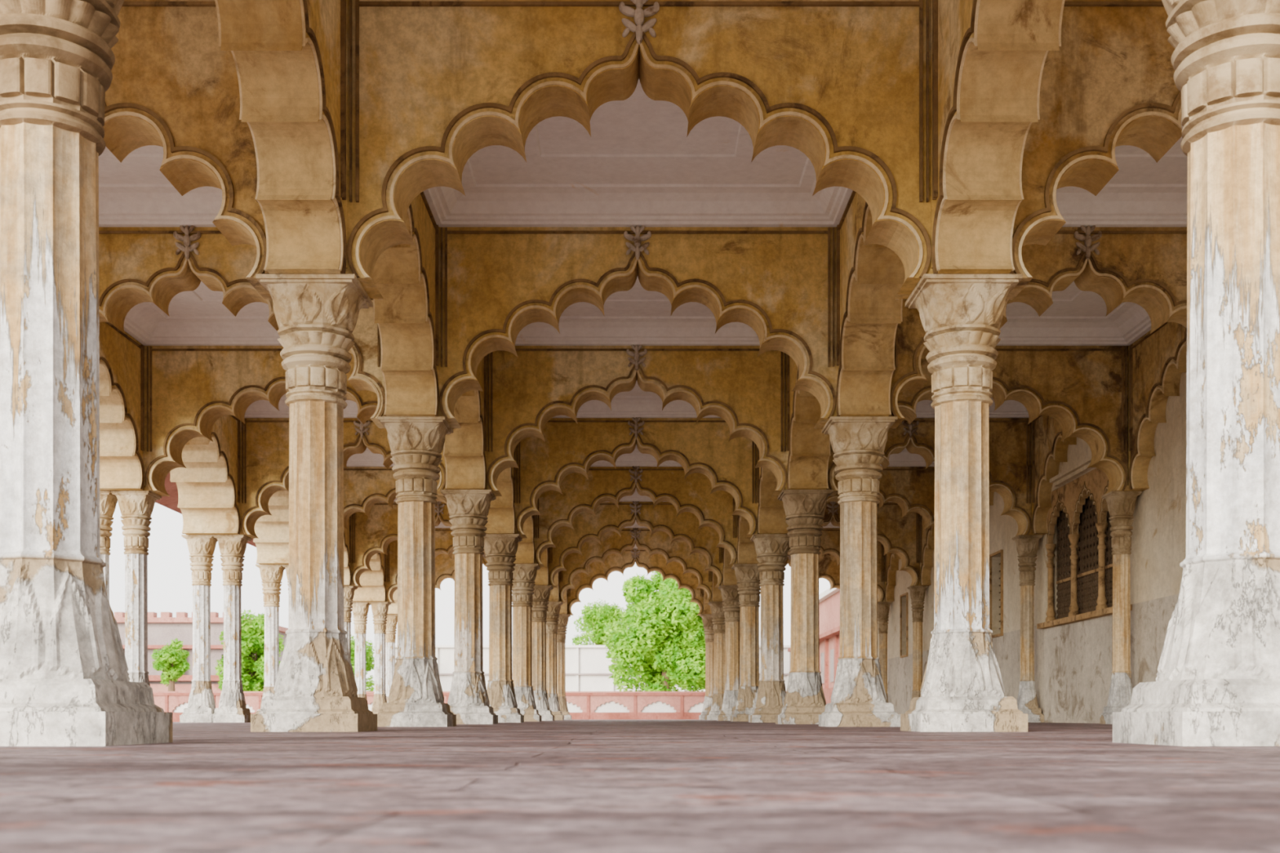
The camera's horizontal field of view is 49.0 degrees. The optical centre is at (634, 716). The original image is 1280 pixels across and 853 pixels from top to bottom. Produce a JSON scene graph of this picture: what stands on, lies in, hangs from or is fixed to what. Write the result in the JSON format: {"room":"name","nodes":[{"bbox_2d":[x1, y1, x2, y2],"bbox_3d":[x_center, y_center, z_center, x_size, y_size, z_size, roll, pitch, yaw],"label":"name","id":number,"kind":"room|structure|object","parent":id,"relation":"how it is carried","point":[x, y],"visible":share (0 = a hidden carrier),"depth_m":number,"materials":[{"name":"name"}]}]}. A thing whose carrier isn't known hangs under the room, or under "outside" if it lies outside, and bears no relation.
{"room":"palace pillared hall","nodes":[
{"label":"palace pillared hall","id":0,"kind":"room"},
{"bbox_2d":[98,145,222,226],"bbox_3d":[-5.955,-6.711,16.050,5.358,0.372,5.358,0,0,0],"label":"ceiling","id":1,"kind":"structure","parent":0,"point":[134,192],"depth_m":18.35,"materials":[{"name":"paint"}]},
{"bbox_2d":[124,280,282,346],"bbox_3d":[-5.955,-6.711,22.050,5.358,0.372,5.358,0,0,0],"label":"ceiling","id":2,"kind":"structure","parent":0,"point":[198,317],"depth_m":24.24,"materials":[{"name":"paint"}]},
{"bbox_2d":[155,471,256,547],"bbox_3d":[-1.155,-6.609,28.050,23.400,1.740,54.900,0,0,0],"label":"roof slab","id":3,"kind":"structure","parent":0,"point":[171,502],"depth_m":37.62,"materials":[{"name":"red stone"}]},
{"bbox_2d":[244,393,357,417],"bbox_3d":[-5.955,-6.711,28.050,5.358,0.372,5.358,0,0,0],"label":"ceiling","id":4,"kind":"structure","parent":0,"point":[260,408],"depth_m":30.51,"materials":[{"name":"paint"}]},
{"bbox_2d":[346,447,395,466],"bbox_3d":[-5.955,-6.711,34.050,5.358,0.372,5.358,0,0,0],"label":"ceiling","id":5,"kind":"structure","parent":0,"point":[366,459],"depth_m":36.51,"materials":[{"name":"paint"}]},
{"bbox_2d":[547,501,723,587],"bbox_3d":[0.045,-5.316,43.050,5.358,2.682,0.823,0,0,0],"label":"arch","id":6,"kind":"object","parent":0,"point":[566,540],"visible":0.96,"depth_m":42.73,"materials":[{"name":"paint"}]},
{"bbox_2d":[605,488,666,502],"bbox_3d":[0.045,-6.711,40.050,5.358,0.372,5.358,0,0,0],"label":"ceiling","id":7,"kind":"structure","parent":0,"point":[636,497],"depth_m":42.59,"materials":[{"name":"paint"}]},
{"bbox_2d":[590,444,682,466],"bbox_3d":[0.045,-6.711,34.050,5.358,0.372,5.358,0,0,0],"label":"ceiling","id":8,"kind":"structure","parent":0,"point":[636,458],"depth_m":36.58,"materials":[{"name":"paint"}]},
{"bbox_2d":[552,381,720,417],"bbox_3d":[0.045,-6.711,28.050,5.358,0.372,5.358,0,0,0],"label":"ceiling","id":9,"kind":"structure","parent":0,"point":[637,402],"depth_m":30.48,"materials":[{"name":"paint"}]},
{"bbox_2d":[515,276,759,346],"bbox_3d":[0.045,-6.711,22.050,5.358,0.372,5.358,0,0,0],"label":"ceiling","id":10,"kind":"structure","parent":0,"point":[638,316],"depth_m":24.42,"materials":[{"name":"paint"}]},
{"bbox_2d":[423,79,853,226],"bbox_3d":[0.045,-6.711,16.050,5.358,0.372,5.358,0,0,0],"label":"ceiling","id":11,"kind":"structure","parent":0,"point":[638,165],"depth_m":17.92,"materials":[{"name":"paint"}]},
{"bbox_2d":[0,720,1279,852],"bbox_3d":[-0.105,0.441,25.650,21.900,0.600,62.100,0,0,0],"label":"floor","id":12,"kind":"structure","parent":0,"point":[556,786],"depth_m":2.60,"materials":[{"name":"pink stone"}]},
{"bbox_2d":[0,0,173,746],"bbox_3d":[-2.955,-3.258,7.050,0.960,6.798,0.960,0,0,0],"label":"fluted column","id":13,"kind":"structure","parent":12,"relation":"on","point":[64,679],"depth_m":6.83,"materials":[{"name":"stone"}]},
{"bbox_2d":[99,490,117,602],"bbox_3d":[-9.567,-1.915,25.050,0.730,4.113,0.730,0,0,0],"label":"column","id":14,"kind":"structure","parent":12,"relation":"on","point":[108,501],"depth_m":24.93,"materials":[{"name":"stone"}]},
{"bbox_2d":[110,490,161,686],"bbox_3d":[-8.883,-1.915,25.050,0.730,4.113,0.730,0,0,0],"label":"column","id":15,"kind":"structure","parent":12,"relation":"on","point":[136,507],"depth_m":24.88,"materials":[{"name":"stone"}]},
{"bbox_2d":[169,415,240,534],"bbox_3d":[-9.225,-5.316,28.050,1.345,2.682,5.358,0,0,0],"label":"arch","id":16,"kind":"object","parent":15,"relation":"on","point":[209,487],"visible":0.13,"depth_m":30.20,"materials":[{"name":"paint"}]},
{"bbox_2d":[179,534,217,722],"bbox_3d":[-9.567,-1.915,31.050,0.730,4.113,0.730,0,0,0],"label":"column","id":17,"kind":"structure","parent":12,"relation":"on","point":[201,704],"depth_m":30.87,"materials":[{"name":"stone"}]},
{"bbox_2d":[211,534,252,722],"bbox_3d":[-8.883,-1.915,31.050,0.730,4.113,0.730,0,0,0],"label":"column","id":18,"kind":"structure","parent":12,"relation":"on","point":[232,704],"depth_m":30.87,"materials":[{"name":"stone"}]},
{"bbox_2d":[255,564,284,714],"bbox_3d":[-9.567,-1.915,37.050,0.730,4.113,0.730,0,0,0],"label":"column","id":19,"kind":"structure","parent":12,"relation":"on","point":[271,575],"depth_m":36.88,"materials":[{"name":"stone"}]},
{"bbox_2d":[281,564,288,593],"bbox_3d":[-8.883,-1.915,37.050,0.730,4.113,0.730,0,0,0],"label":"column","id":20,"kind":"structure","parent":12,"relation":"on","point":[286,566],"depth_m":36.80,"materials":[{"name":"stone"}]},
{"bbox_2d":[253,490,288,564],"bbox_3d":[-9.225,-5.316,34.050,1.345,2.682,5.358,0,0,0],"label":"arch","id":21,"kind":"object","parent":20,"relation":"on","point":[272,544],"visible":0.05,"depth_m":36.24,"materials":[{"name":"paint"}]},
{"bbox_2d":[343,515,351,585],"bbox_3d":[-9.225,-5.316,40.050,1.345,2.682,5.358,0,0,0],"label":"arch","id":22,"kind":"object","parent":20,"relation":"on","point":[347,533],"visible":0.06,"depth_m":42.49,"materials":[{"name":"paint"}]},
{"bbox_2d":[250,273,377,732],"bbox_3d":[-2.955,-3.258,13.050,0.960,6.798,0.960,0,0,0],"label":"fluted column","id":23,"kind":"structure","parent":12,"relation":"on","point":[315,689],"depth_m":12.82,"materials":[{"name":"stone"}]},
{"bbox_2d":[102,0,271,299],"bbox_3d":[-5.955,-5.316,13.050,5.358,2.682,0.823,0,0,0],"label":"arch","id":24,"kind":"object","parent":23,"relation":"attached to","point":[173,87],"visible":0.35,"depth_m":12.73,"materials":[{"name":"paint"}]},
{"bbox_2d":[214,0,347,273],"bbox_3d":[-2.955,-5.316,10.050,0.823,2.682,5.358,0,0,0],"label":"arch","id":25,"kind":"object","parent":23,"relation":"on","point":[290,56],"visible":1,"depth_m":12.13,"materials":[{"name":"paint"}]},
{"bbox_2d":[342,0,935,299],"bbox_3d":[0.045,-5.316,13.050,5.358,2.682,0.823,0,0,0],"label":"arch","id":26,"kind":"object","parent":23,"relation":"attached to","point":[433,84],"visible":1,"depth_m":12.73,"materials":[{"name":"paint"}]},
{"bbox_2d":[343,585,357,660],"bbox_3d":[-8.883,-1.915,43.050,0.730,4.113,0.730,0,0,0],"label":"column","id":27,"kind":"structure","parent":12,"relation":"on","point":[348,590],"depth_m":42.88,"materials":[{"name":"stone"}]},
{"bbox_2d":[352,552,386,601],"bbox_3d":[-9.225,-5.316,46.050,1.345,2.682,5.358,0,0,0],"label":"arch","id":28,"kind":"object","parent":27,"relation":"on","point":[372,583],"visible":0.04,"depth_m":48.33,"materials":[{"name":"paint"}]},
{"bbox_2d":[351,601,370,709],"bbox_3d":[-9.567,-1.915,49.050,0.730,4.113,0.730,0,0,0],"label":"column","id":29,"kind":"structure","parent":12,"relation":"on","point":[360,609],"depth_m":48.88,"materials":[{"name":"stone"}]},
{"bbox_2d":[368,601,391,714],"bbox_3d":[-8.883,-1.915,49.050,0.730,4.113,0.730,0,0,0],"label":"column","id":30,"kind":"structure","parent":12,"relation":"on","point":[380,610],"depth_m":48.88,"materials":[{"name":"stone"}]},
{"bbox_2d":[385,614,397,702],"bbox_3d":[-9.567,-1.915,55.050,0.730,4.113,0.730,0,0,0],"label":"column","id":31,"kind":"structure","parent":12,"relation":"on","point":[392,620],"depth_m":54.88,"materials":[{"name":"stone"}]},
{"bbox_2d":[377,416,456,726],"bbox_3d":[-2.955,-3.258,19.050,0.960,6.798,0.960,0,0,0],"label":"fluted column","id":32,"kind":"structure","parent":12,"relation":"on","point":[415,698],"depth_m":18.82,"materials":[{"name":"stone"}]},
{"bbox_2d":[98,225,385,428],"bbox_3d":[-5.955,-5.316,19.050,5.358,2.682,0.823,0,0,0],"label":"arch","id":33,"kind":"object","parent":32,"relation":"attached to","point":[137,265],"visible":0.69,"depth_m":18.73,"materials":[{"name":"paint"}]},
{"bbox_2d":[373,191,439,416],"bbox_3d":[-2.955,-5.316,16.050,0.823,2.682,5.358,0,0,0],"label":"arch","id":34,"kind":"object","parent":32,"relation":"on","point":[406,276],"visible":0.2,"depth_m":18.11,"materials":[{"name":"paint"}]},
{"bbox_2d":[436,225,839,428],"bbox_3d":[0.045,-5.316,19.050,5.358,2.682,0.823,0,0,0],"label":"arch","id":35,"kind":"object","parent":32,"relation":"on","point":[495,282],"visible":1,"depth_m":18.73,"materials":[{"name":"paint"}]},
{"bbox_2d":[440,489,497,724],"bbox_3d":[-2.955,-3.258,25.050,0.960,6.798,0.960,0,0,0],"label":"fluted column","id":36,"kind":"structure","parent":12,"relation":"on","point":[468,509],"depth_m":24.82,"materials":[{"name":"stone"}]},
{"bbox_2d":[143,346,445,496],"bbox_3d":[-5.955,-5.316,25.050,5.358,2.682,0.823,0,0,0],"label":"arch","id":37,"kind":"object","parent":36,"relation":"attached to","point":[188,388],"visible":0.41,"depth_m":24.73,"materials":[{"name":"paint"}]},
{"bbox_2d":[443,355,486,489],"bbox_3d":[-2.955,-5.316,22.050,0.823,2.682,5.358,0,0,0],"label":"arch","id":38,"kind":"object","parent":36,"relation":"on","point":[464,448],"visible":0.07,"depth_m":24.27,"materials":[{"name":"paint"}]},
{"bbox_2d":[484,344,789,496],"bbox_3d":[0.045,-5.316,25.050,5.358,2.682,0.823,0,0,0],"label":"arch","id":39,"kind":"object","parent":36,"relation":"on","point":[535,386],"visible":1,"depth_m":24.73,"materials":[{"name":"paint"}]},
{"bbox_2d":[483,533,524,722],"bbox_3d":[-2.955,-3.258,31.050,0.960,6.798,0.960,0,0,0],"label":"fluted column","id":40,"kind":"structure","parent":12,"relation":"on","point":[500,549],"depth_m":30.82,"materials":[{"name":"stone"}]},
{"bbox_2d":[239,417,439,538],"bbox_3d":[-5.955,-5.316,31.050,5.358,2.682,0.823,0,0,0],"label":"arch","id":41,"kind":"object","parent":40,"relation":"attached to","point":[264,442],"visible":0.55,"depth_m":30.73,"materials":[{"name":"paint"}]},
{"bbox_2d":[484,448,515,533],"bbox_3d":[-2.955,-5.316,28.050,0.823,2.682,5.358,0,0,0],"label":"arch","id":42,"kind":"object","parent":40,"relation":"on","point":[501,519],"visible":0.02,"depth_m":30.47,"materials":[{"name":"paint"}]},
{"bbox_2d":[514,417,758,538],"bbox_3d":[0.045,-5.316,31.050,5.358,2.682,0.823,0,0,0],"label":"arch","id":43,"kind":"object","parent":40,"relation":"on","point":[569,446],"visible":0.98,"depth_m":30.73,"materials":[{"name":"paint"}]},
{"bbox_2d":[511,564,542,721],"bbox_3d":[-2.955,-3.258,37.050,0.960,6.798,0.960,0,0,0],"label":"fluted column","id":44,"kind":"structure","parent":12,"relation":"on","point":[524,575],"depth_m":36.82,"materials":[{"name":"stone"}]},
{"bbox_2d":[343,466,449,529],"bbox_3d":[-5.955,-5.316,37.050,5.358,2.682,0.823,0,0,0],"label":"arch","id":45,"kind":"object","parent":44,"relation":"attached to","point":[363,486],"visible":0.15,"depth_m":36.73,"materials":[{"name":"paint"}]},
{"bbox_2d":[513,515,534,564],"bbox_3d":[-2.955,-5.316,34.050,0.823,2.682,5.358,0,0,0],"label":"arch","id":46,"kind":"object","parent":44,"relation":"on","point":[525,554],"visible":0.05,"depth_m":36.50,"materials":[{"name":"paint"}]},
{"bbox_2d":[533,466,737,567],"bbox_3d":[0.045,-5.316,37.050,5.358,2.682,0.823,0,0,0],"label":"arch","id":47,"kind":"object","parent":44,"relation":"on","point":[557,510],"visible":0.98,"depth_m":36.73,"materials":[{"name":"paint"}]},
{"bbox_2d":[531,585,554,720],"bbox_3d":[-2.955,-3.258,43.050,0.960,6.798,0.960,0,0,0],"label":"fluted column","id":48,"kind":"structure","parent":12,"relation":"on","point":[541,594],"depth_m":42.82,"materials":[{"name":"stone"}]},
{"bbox_2d":[350,501,452,587],"bbox_3d":[-5.955,-5.316,43.050,5.358,2.682,0.823,0,0,0],"label":"arch","id":49,"kind":"object","parent":48,"relation":"attached to","point":[371,536],"visible":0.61,"depth_m":42.73,"materials":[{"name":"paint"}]},
{"bbox_2d":[534,547,548,585],"bbox_3d":[-2.955,-5.316,40.050,0.823,2.682,5.358,0,0,0],"label":"arch","id":50,"kind":"object","parent":48,"relation":"on","point":[542,575],"visible":0.05,"depth_m":42.53,"materials":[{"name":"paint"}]},
{"bbox_2d":[546,601,564,719],"bbox_3d":[-2.955,-3.258,49.050,0.960,6.798,0.960,0,0,0],"label":"fluted column","id":51,"kind":"structure","parent":12,"relation":"on","point":[553,610],"depth_m":48.82,"materials":[{"name":"stone"}]},
{"bbox_2d":[385,528,484,603],"bbox_3d":[-5.955,-5.316,49.050,5.358,2.682,0.823,0,0,0],"label":"arch","id":52,"kind":"object","parent":51,"relation":"attached to","point":[443,537],"visible":0.13,"depth_m":48.73,"materials":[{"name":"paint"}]},
{"bbox_2d":[559,528,712,603],"bbox_3d":[0.045,-5.316,49.050,5.358,2.682,0.823,0,0,0],"label":"arch","id":53,"kind":"object","parent":51,"relation":"on","point":[592,551],"visible":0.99,"depth_m":48.73,"materials":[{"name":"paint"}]},
{"bbox_2d":[556,613,571,719],"bbox_3d":[-2.955,-3.258,55.050,0.960,6.798,0.960,0,0,0],"label":"fluted column","id":54,"kind":"structure","parent":12,"relation":"on","point":[563,619],"depth_m":54.82,"materials":[{"name":"stone"}]},
{"bbox_2d":[435,551,488,590],"bbox_3d":[-5.955,-5.316,55.050,5.358,2.682,0.823,0,0,0],"label":"arch","id":55,"kind":"object","parent":54,"relation":"attached to","point":[444,565],"visible":0.21,"depth_m":54.73,"materials":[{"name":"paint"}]},
{"bbox_2d":[567,548,703,615],"bbox_3d":[0.045,-5.316,55.050,5.358,2.682,0.823,0,0,0],"label":"arch","id":56,"kind":"object","parent":54,"relation":"attached to","point":[613,562],"visible":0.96,"depth_m":54.73,"materials":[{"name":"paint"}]},
{"bbox_2d":[698,613,714,719],"bbox_3d":[3.045,-3.258,55.050,0.960,6.798,0.960,0,0,0],"label":"fluted column","id":57,"kind":"structure","parent":12,"relation":"on","point":[707,619],"depth_m":54.82,"materials":[{"name":"stone"}]},
{"bbox_2d":[783,553,839,590],"bbox_3d":[6.045,-5.316,55.050,5.358,2.682,0.823,0,0,0],"label":"arch","id":58,"kind":"object","parent":57,"relation":"attached to","point":[828,570],"visible":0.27,"depth_m":54.73,"materials":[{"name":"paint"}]},
{"bbox_2d":[706,601,725,719],"bbox_3d":[3.045,-3.258,49.050,0.960,6.798,0.960,0,0,0],"label":"fluted column","id":59,"kind":"structure","parent":12,"relation":"on","point":[717,608],"depth_m":48.82,"materials":[{"name":"stone"}]},
{"bbox_2d":[787,528,885,601],"bbox_3d":[6.045,-5.316,49.050,5.358,2.682,0.823,0,0,0],"label":"arch","id":60,"kind":"object","parent":59,"relation":"attached to","point":[830,537],"visible":0.09,"depth_m":48.73,"materials":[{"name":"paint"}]},
{"bbox_2d":[716,585,740,720],"bbox_3d":[3.045,-3.258,43.050,0.960,6.798,0.960,0,0,0],"label":"fluted column","id":61,"kind":"structure","parent":12,"relation":"on","point":[730,595],"depth_m":42.82,"materials":[{"name":"stone"}]},
{"bbox_2d":[722,547,737,585],"bbox_3d":[3.045,-5.316,40.050,0.823,2.682,5.358,0,0,0],"label":"arch","id":62,"kind":"object","parent":61,"relation":"on","point":[729,578],"visible":0.08,"depth_m":42.53,"materials":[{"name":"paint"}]},
{"bbox_2d":[821,501,920,586],"bbox_3d":[6.045,-5.316,43.050,5.358,2.682,0.823,0,0,0],"label":"arch","id":63,"kind":"object","parent":61,"relation":"attached to","point":[898,535],"visible":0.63,"depth_m":42.73,"materials":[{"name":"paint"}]},
{"bbox_2d":[729,564,760,721],"bbox_3d":[3.045,-3.258,37.050,0.960,6.798,0.960,0,0,0],"label":"fluted column","id":64,"kind":"structure","parent":12,"relation":"on","point":[747,575],"depth_m":36.82,"materials":[{"name":"stone"}]},
{"bbox_2d":[737,515,759,564],"bbox_3d":[3.045,-5.316,34.050,0.823,2.682,5.358,0,0,0],"label":"arch","id":65,"kind":"object","parent":64,"relation":"on","point":[746,552],"visible":0.04,"depth_m":36.49,"materials":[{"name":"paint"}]},
{"bbox_2d":[826,466,934,529],"bbox_3d":[6.045,-5.316,37.050,5.358,2.682,0.823,0,0,0],"label":"arch","id":66,"kind":"object","parent":64,"relation":"attached to","point":[912,488],"visible":0.12,"depth_m":36.73,"materials":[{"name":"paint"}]},
{"bbox_2d":[748,533,790,722],"bbox_3d":[3.045,-3.258,31.050,0.960,6.798,0.960,0,0,0],"label":"fluted column","id":67,"kind":"structure","parent":12,"relation":"on","point":[771,549],"depth_m":30.82,"materials":[{"name":"stone"}]},
{"bbox_2d":[756,446,788,533],"bbox_3d":[3.045,-5.316,28.050,0.823,2.682,5.358,0,0,0],"label":"arch","id":68,"kind":"object","parent":67,"relation":"on","point":[771,514],"visible":0.03,"depth_m":30.46,"materials":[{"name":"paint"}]},
{"bbox_2d":[833,417,1033,536],"bbox_3d":[6.045,-5.316,31.050,5.358,2.682,0.823,0,0,0],"label":"arch","id":69,"kind":"object","parent":67,"relation":"attached to","point":[1010,439],"visible":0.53,"depth_m":30.73,"materials":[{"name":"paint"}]},
{"bbox_2d":[775,489,833,724],"bbox_3d":[3.045,-3.258,25.050,0.960,6.798,0.960,0,0,0],"label":"fluted column","id":70,"kind":"structure","parent":12,"relation":"on","point":[805,700],"depth_m":24.82,"materials":[{"name":"stone"}]},
{"bbox_2d":[786,354,831,489],"bbox_3d":[3.045,-5.316,22.050,0.823,2.682,5.358,0,0,0],"label":"arch","id":71,"kind":"object","parent":70,"relation":"on","point":[809,448],"visible":0.12,"depth_m":24.27,"materials":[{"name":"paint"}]},
{"bbox_2d":[827,346,1130,496],"bbox_3d":[6.045,-5.316,25.050,5.358,2.682,0.823,0,0,0],"label":"arch","id":72,"kind":"object","parent":70,"relation":"attached to","point":[1085,388],"visible":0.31,"depth_m":24.73,"materials":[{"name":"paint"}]},
{"bbox_2d":[818,416,900,726],"bbox_3d":[3.045,-3.258,19.050,0.960,6.798,0.960,0,0,0],"label":"fluted column","id":73,"kind":"structure","parent":12,"relation":"on","point":[859,698],"depth_m":18.82,"materials":[{"name":"stone"}]},
{"bbox_2d":[835,190,905,416],"bbox_3d":[3.045,-5.316,16.050,0.823,2.682,5.358,0,0,0],"label":"arch","id":74,"kind":"object","parent":73,"relation":"on","point":[869,277],"visible":0.17,"depth_m":18.15,"materials":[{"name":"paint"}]},
{"bbox_2d":[890,225,1186,428],"bbox_3d":[6.045,-5.316,19.050,5.358,2.682,0.823,0,0,0],"label":"arch","id":75,"kind":"object","parent":73,"relation":"attached to","point":[1146,267],"visible":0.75,"depth_m":18.73,"materials":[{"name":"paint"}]},
{"bbox_2d":[900,273,1027,732],"bbox_3d":[3.045,-3.258,13.050,0.960,6.798,0.960,0,0,0],"label":"fluted column","id":76,"kind":"structure","parent":12,"relation":"on","point":[962,689],"depth_m":12.82,"materials":[{"name":"stone"}]},
{"bbox_2d":[930,0,1065,273],"bbox_3d":[3.045,-5.316,10.050,0.823,2.682,5.358,0,0,0],"label":"arch","id":77,"kind":"object","parent":76,"relation":"on","point":[988,57],"visible":1,"depth_m":12.15,"materials":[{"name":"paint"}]},
{"bbox_2d":[1006,0,1182,299],"bbox_3d":[6.045,-5.316,13.050,5.358,2.682,0.823,0,0,0],"label":"arch","id":78,"kind":"object","parent":76,"relation":"attached to","point":[1109,83],"visible":0.39,"depth_m":12.73,"materials":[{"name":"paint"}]},
{"bbox_2d":[1112,0,1279,746],"bbox_3d":[3.045,-3.258,7.050,0.960,6.798,0.960,0,0,0],"label":"fluted column","id":79,"kind":"structure","parent":12,"relation":"on","point":[1217,683],"depth_m":6.83,"materials":[{"name":"stone"}]},
{"bbox_3d":[-8.883,-1.916,19.050,0.730,4.113,0.730,0,0,0],"label":"column","id":80,"kind":"structure","parent":12,"relation":"on","visible":0},
{"bbox_2d":[98,321,144,490],"bbox_3d":[-9.225,-5.316,22.050,1.345,2.682,5.358,0,0,0],"label":"arch","id":81,"kind":"object","parent":80,"relation":"on","point":[122,357],"visible":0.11,"depth_m":24.20,"materials":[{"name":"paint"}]},
{"bbox_2d":[877,601,892,702],"bbox_3d":[8.691,-1.915,49.050,0.576,4.113,0.576,0,0,0],"label":"column","id":82,"kind":"structure","parent":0,"point":[883,607],"depth_m":48.92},
{"bbox_2d":[880,447,934,466],"bbox_3d":[6.045,-6.711,34.050,5.358,0.372,5.358,0,0,0],"label":"ceiling","id":83,"kind":"structure","parent":0,"point":[904,459],"depth_m":36.51,"materials":[{"name":"paint"}]},
{"bbox_2d":[906,586,928,700],"bbox_3d":[8.691,-1.915,43.050,0.576,4.113,0.576,0,0,0],"label":"column","id":84,"kind":"structure","parent":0,"point":[917,593],"depth_m":42.92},
{"bbox_2d":[915,397,1029,417],"bbox_3d":[6.045,-6.711,28.050,5.358,0.372,5.358,0,0,0],"label":"ceiling","id":85,"kind":"structure","parent":0,"point":[1010,408],"depth_m":30.51,"materials":[{"name":"paint"}]},
{"bbox_2d":[1012,534,1044,722],"bbox_3d":[8.691,-1.915,31.050,0.576,4.113,0.576,0,0,0],"label":"column","id":86,"kind":"structure","parent":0,"point":[1027,545],"depth_m":30.91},
{"bbox_2d":[877,372,1186,723],"bbox_3d":[9.767,-3.354,27.930,1.557,6.990,54.960,0,0,0],"label":"wall","id":87,"kind":"structure","parent":0,"point":[1073,661],"depth_m":28.28,"materials":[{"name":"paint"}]},
{"bbox_2d":[884,552,900,601],"bbox_3d":[8.856,-5.316,46.050,0.433,2.682,5.358,0,0,0],"label":"blind arch","id":88,"kind":"object","parent":87,"relation":"attached to","point":[891,560],"visible":0.13,"depth_m":48.26,"materials":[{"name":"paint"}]},
{"bbox_2d":[899,592,907,657],"bbox_3d":[9.066,-3.009,46.650,0.258,2.100,1.140,0,0,0],"label":"window","id":89,"kind":"structure","parent":87,"relation":"in","point":[905,593],"depth_m":47.16,"materials":[{"name":"stone"}]},
{"bbox_2d":[920,515,934,585],"bbox_3d":[8.856,-5.316,40.050,0.433,2.682,5.358,0,0,0],"label":"blind arch","id":90,"kind":"object","parent":87,"relation":"attached to","point":[926,535],"visible":0.13,"depth_m":42.27,"materials":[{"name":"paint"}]},
{"bbox_2d":[989,549,1003,638],"bbox_3d":[9.066,-3.009,34.770,0.258,2.100,1.140,0,0,0],"label":"window","id":91,"kind":"structure","parent":87,"relation":"in","point":[1001,551],"depth_m":34.65,"materials":[{"name":"stone"}]},
{"bbox_2d":[1031,415,1076,534],"bbox_3d":[8.856,-5.316,28.050,0.433,2.682,5.358,0,0,0],"label":"blind arch","id":92,"kind":"object","parent":87,"relation":"attached to","point":[1048,451],"visible":0.29,"depth_m":30.06,"materials":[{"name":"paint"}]},
{"bbox_2d":[1036,455,1132,629],"bbox_3d":[9.014,-3.459,28.050,0.478,3.096,5.400,0,0,0],"label":"window","id":93,"kind":"structure","parent":87,"relation":"in","point":[1076,594],"depth_m":28.73,"materials":[{"name":"stone"}]},
{"bbox_2d":[1128,321,1186,490],"bbox_3d":[8.856,-5.316,22.050,0.433,2.682,5.358,0,0,0],"label":"blind arch","id":94,"kind":"object","parent":87,"relation":"attached to","point":[1157,360],"visible":0.3,"depth_m":23.89,"materials":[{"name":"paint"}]},
{"bbox_2d":[995,280,1151,346],"bbox_3d":[6.045,-6.711,22.050,5.358,0.372,5.358,0,0,0],"label":"ceiling","id":95,"kind":"structure","parent":0,"point":[1076,317],"depth_m":24.24,"materials":[{"name":"paint"}]},
{"bbox_2d":[1099,491,1142,724],"bbox_3d":[8.691,-1.915,25.050,0.576,4.113,0.576,0,0,0],"label":"column","id":96,"kind":"structure","parent":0,"point":[1121,504],"depth_m":24.92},
{"bbox_2d":[1056,120,1187,226],"bbox_3d":[6.045,-6.711,16.050,5.358,0.372,5.358,0,0,0],"label":"ceiling","id":97,"kind":"structure","parent":0,"point":[1144,192],"depth_m":18.35,"materials":[{"name":"paint"}]},
{"label":"outside","id":98,"kind":"structure","parent":0,"visible":0},
{"bbox_3d":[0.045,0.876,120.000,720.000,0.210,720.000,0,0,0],"label":"ground","id":99,"kind":"structure","parent":98,"visible":0},
{"bbox_2d":[151,638,191,691],"bbox_3d":[-29.635,-2.133,89.969,2.536,5.807,2.700,0,0,0],"label":"leafy tree","id":100,"kind":"object","parent":99,"relation":"on","point":[174,663],"visible":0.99,"depth_m":89.58,"materials":[{"name":"green plant"}]},
{"bbox_2d":[114,612,288,691],"bbox_3d":[-49.305,-4.044,128.250,33.300,9.630,19.500,0,0,0],"label":"wall","id":101,"kind":"structure","parent":99,"relation":"on","point":[162,630],"depth_m":120.01,"materials":[{"name":"pink stone"}]},
{"bbox_2d":[214,608,284,691],"bbox_3d":[-27.868,-3.484,102.182,5.304,8.510,5.644,0,0,0],"label":"leafy tree","id":102,"kind":"object","parent":99,"relation":"on","point":[253,630],"visible":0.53,"depth_m":101.11,"materials":[{"name":"green plant"}]},
{"bbox_2d":[351,635,374,691],"bbox_3d":[-21.149,-2.797,102.015,4.896,7.135,5.964,0,0,0],"label":"leafy tree","id":103,"kind":"object","parent":99,"relation":"on","point":[369,653],"visible":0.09,"depth_m":101.70,"materials":[{"name":"green plant"}]},
{"bbox_2d":[152,691,705,722],"bbox_3d":[-19.190,-0.249,72.220,57.670,2.040,0.760,0,0,0],"label":"parapet","id":104,"kind":"object","parent":99,"relation":"on","point":[581,705],"visible":0.16,"depth_m":71.94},
{"bbox_2d":[395,644,790,691],"bbox_3d":[-0.555,-2.334,110.790,37.800,6.210,6.420,0,0,0],"label":"wall","id":105,"kind":"structure","parent":99,"relation":"on","point":[587,668],"depth_m":108.00,"materials":[{"name":"paint"}]},
{"bbox_2d":[571,599,626,644],"bbox_3d":[-3.526,-5.598,144.229,5.811,12.738,6.235,0,0,0],"label":"leafy tree","id":106,"kind":"object","parent":99,"relation":"on","point":[597,619],"visible":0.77,"depth_m":142.72,"materials":[{"name":"green plant"}]},
{"bbox_2d":[600,571,705,691],"bbox_3d":[1.873,-4.826,90.048,8.100,11.194,7.869,0,0,0],"label":"leafy tree","id":107,"kind":"object","parent":99,"relation":"on","point":[664,644],"visible":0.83,"depth_m":88.14,"materials":[{"name":"green plant"}]},
{"bbox_2d":[787,587,839,704],"bbox_3d":[17.445,-3.354,82.500,12.600,8.250,39.000,0,0,0],"label":"building","id":108,"kind":"structure","parent":99,"relation":"on","point":[828,600],"depth_m":83.98,"materials":[{"name":"pink stone"}]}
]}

